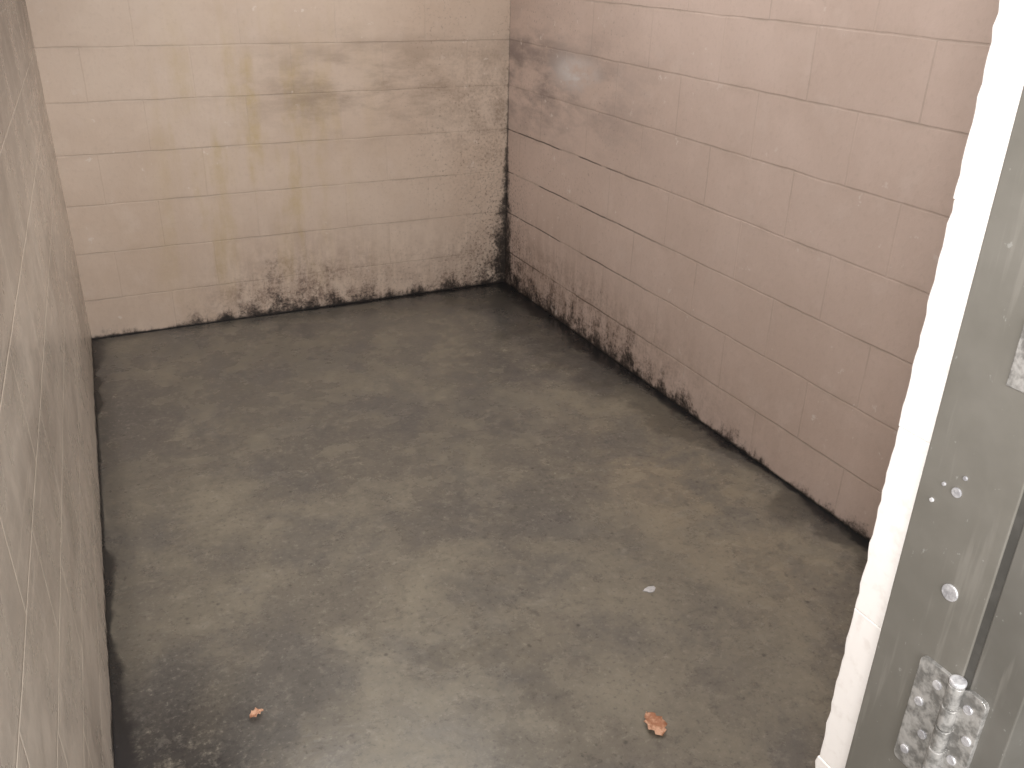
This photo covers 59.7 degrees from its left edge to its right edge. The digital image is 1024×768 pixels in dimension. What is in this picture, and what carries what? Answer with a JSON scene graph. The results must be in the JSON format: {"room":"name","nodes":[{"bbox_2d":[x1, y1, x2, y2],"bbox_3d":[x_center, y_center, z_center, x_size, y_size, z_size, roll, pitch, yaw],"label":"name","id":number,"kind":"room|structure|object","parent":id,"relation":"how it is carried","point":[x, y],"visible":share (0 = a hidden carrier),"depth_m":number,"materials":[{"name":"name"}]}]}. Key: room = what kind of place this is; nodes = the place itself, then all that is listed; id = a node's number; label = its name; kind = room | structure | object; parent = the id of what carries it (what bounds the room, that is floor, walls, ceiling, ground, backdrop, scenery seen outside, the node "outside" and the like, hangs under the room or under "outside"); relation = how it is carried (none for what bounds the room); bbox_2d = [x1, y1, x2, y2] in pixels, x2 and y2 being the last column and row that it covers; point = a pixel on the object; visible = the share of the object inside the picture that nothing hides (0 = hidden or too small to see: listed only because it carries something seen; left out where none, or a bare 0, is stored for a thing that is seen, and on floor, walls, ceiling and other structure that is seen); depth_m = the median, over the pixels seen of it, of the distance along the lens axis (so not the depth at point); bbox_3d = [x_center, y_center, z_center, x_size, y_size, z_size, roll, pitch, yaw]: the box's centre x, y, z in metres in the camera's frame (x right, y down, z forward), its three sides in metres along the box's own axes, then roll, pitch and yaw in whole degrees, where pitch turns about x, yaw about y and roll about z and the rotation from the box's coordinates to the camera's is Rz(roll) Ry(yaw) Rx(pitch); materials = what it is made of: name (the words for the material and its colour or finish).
{"room":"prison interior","nodes":[
{"label":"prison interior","id":0,"kind":"room"},
{"bbox_2d":[0,0,114,767],"bbox_3d":[-1.124,-0.539,1.819,0.150,2.450,3.661,-10,28,-22],"label":"wall","id":1,"kind":"structure","parent":0,"point":[56,702],"depth_m":1.68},
{"bbox_2d":[25,0,509,338],"bbox_3d":[-0.937,-1.498,3.809,2.290,2.450,0.150,-11,28,-24],"label":"wall","id":2,"kind":"structure","parent":0,"point":[218,160],"depth_m":3.91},
{"bbox_2d":[92,282,868,767],"bbox_3d":[0.461,0.961,1.757,4.390,0.120,6.649,-11,28,-24],"label":"floor","id":3,"kind":"structure","parent":0,"point":[429,529],"depth_m":2.56,"materials":[{"name":"concrete"}]},
{"bbox_2d":[250,707,263,717],"bbox_3d":[-0.574,0.738,2.000,0.029,0.012,0.025,-1,26,-6],"label":"dry leaf","id":4,"kind":"object","parent":3,"relation":"on","point":[255,711],"visible":1,"depth_m":2.00,"materials":[{"name":"brown plant"}]},
{"bbox_2d":[643,586,654,592],"bbox_3d":[0.376,0.562,2.437,0.039,0.004,0.024,-11,28,-24],"label":"flake","id":5,"kind":"object","parent":3,"relation":"on","point":[650,589],"visible":1,"depth_m":2.44,"materials":[{"name":"white paint"}]},
{"bbox_2d":[644,711,666,735],"bbox_3d":[0.322,0.761,2.002,0.053,0.012,0.060,8,27,14],"label":"dry leaf","id":6,"kind":"object","parent":3,"relation":"on","point":[656,723],"visible":1,"depth_m":2.00,"materials":[{"name":"orange plant"}]},
{"bbox_2d":[964,493,1023,767],"bbox_3d":[0.788,0.154,0.907,0.863,2.070,0.054,-11,28,-24],"label":"door","id":7,"kind":"structure","parent":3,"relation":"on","point":[995,668],"depth_m":0.73,"materials":[{"name":"grey metal"}]},
{"bbox_3d":[0.938,0.937,1.497,1.335,0.174,0.114,-11,28,-24],"label":"string course","id":8,"kind":"object","parent":3,"relation":"on","visible":0},
{"bbox_3d":[0.943,0.767,1.414,1.335,0.203,0.112,-11,28,-24],"label":"string course","id":9,"kind":"object","parent":8,"relation":"on","visible":0},
{"bbox_3d":[0.948,0.584,1.326,1.334,0.203,0.115,-11,28,-24],"label":"string course","id":10,"kind":"object","parent":9,"relation":"on","visible":0},
{"bbox_2d":[815,755,830,767],"bbox_3d":[0.953,0.401,1.238,1.335,0.203,0.115,-11,28,-24],"label":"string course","id":11,"kind":"object","parent":10,"relation":"on","point":[819,762],"visible":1,"depth_m":0.96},
{"bbox_2d":[820,608,880,767],"bbox_3d":[0.958,0.219,1.149,1.334,0.203,0.113,-11,28,-24],"label":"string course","id":12,"kind":"object","parent":11,"relation":"on","point":[863,635],"visible":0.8,"depth_m":0.90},
{"bbox_2d":[855,427,929,627],"bbox_3d":[0.963,0.036,1.060,1.334,0.203,0.113,-11,28,-24],"label":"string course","id":13,"kind":"object","parent":12,"relation":"on","point":[909,454],"visible":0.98,"depth_m":0.82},
{"bbox_2d":[899,200,990,442],"bbox_3d":[0.967,-0.147,0.971,1.335,0.203,0.113,-11,28,-24],"label":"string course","id":14,"kind":"object","parent":13,"relation":"on","point":[967,223],"visible":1,"depth_m":0.73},
{"bbox_2d":[953,0,1023,208],"bbox_3d":[0.972,-0.330,0.883,1.335,0.203,0.114,-11,28,-24],"label":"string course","id":15,"kind":"object","parent":14,"relation":"on","point":[999,95],"visible":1,"depth_m":0.66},
{"bbox_2d":[505,0,998,541],"bbox_3d":[0.860,-0.920,2.714,0.150,2.450,3.653,-11,28,-24],"label":"wall","id":16,"kind":"structure","parent":0,"point":[744,206],"depth_m":2.88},
{"bbox_2d":[845,86,1023,767],"bbox_3d":[0.377,0.195,0.788,0.016,2.100,0.087,-11,28,-24],"label":"door frame","id":17,"kind":"structure","parent":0,"point":[978,434],"depth_m":0.73,"materials":[{"name":"grey metal"}]},
{"bbox_2d":[894,655,989,767],"bbox_3d":[0.381,0.311,0.800,0.018,0.135,0.068,-11,28,-24],"label":"door hinge","id":18,"kind":"object","parent":17,"relation":"attached to","point":[943,722],"depth_m":0.79,"materials":[{"name":"silver metal"}]},
{"bbox_2d":[942,583,957,601],"bbox_3d":[0.375,0.179,0.764,0.002,0.016,0.016,-11,28,-24],"label":"plug","id":19,"kind":"object","parent":17,"relation":"attached to","point":[949,591],"visible":1,"depth_m":0.76,"materials":[{"name":"metal"}]},
{"bbox_2d":[951,487,961,497],"bbox_3d":[0.369,0.090,0.740,0.002,0.009,0.009,-11,28,-24],"label":"plug","id":20,"kind":"object","parent":17,"relation":"attached to","point":[956,492],"visible":1,"depth_m":0.74,"materials":[{"name":"metal"}]},
{"bbox_2d":[1006,325,1023,392],"bbox_3d":[0.384,-0.020,0.661,0.003,0.055,0.022,-11,28,-24],"label":"door hinge","id":21,"kind":"object","parent":17,"relation":"attached to","point":[1015,380],"visible":1,"depth_m":0.67,"materials":[{"name":"metal"}]}
]}

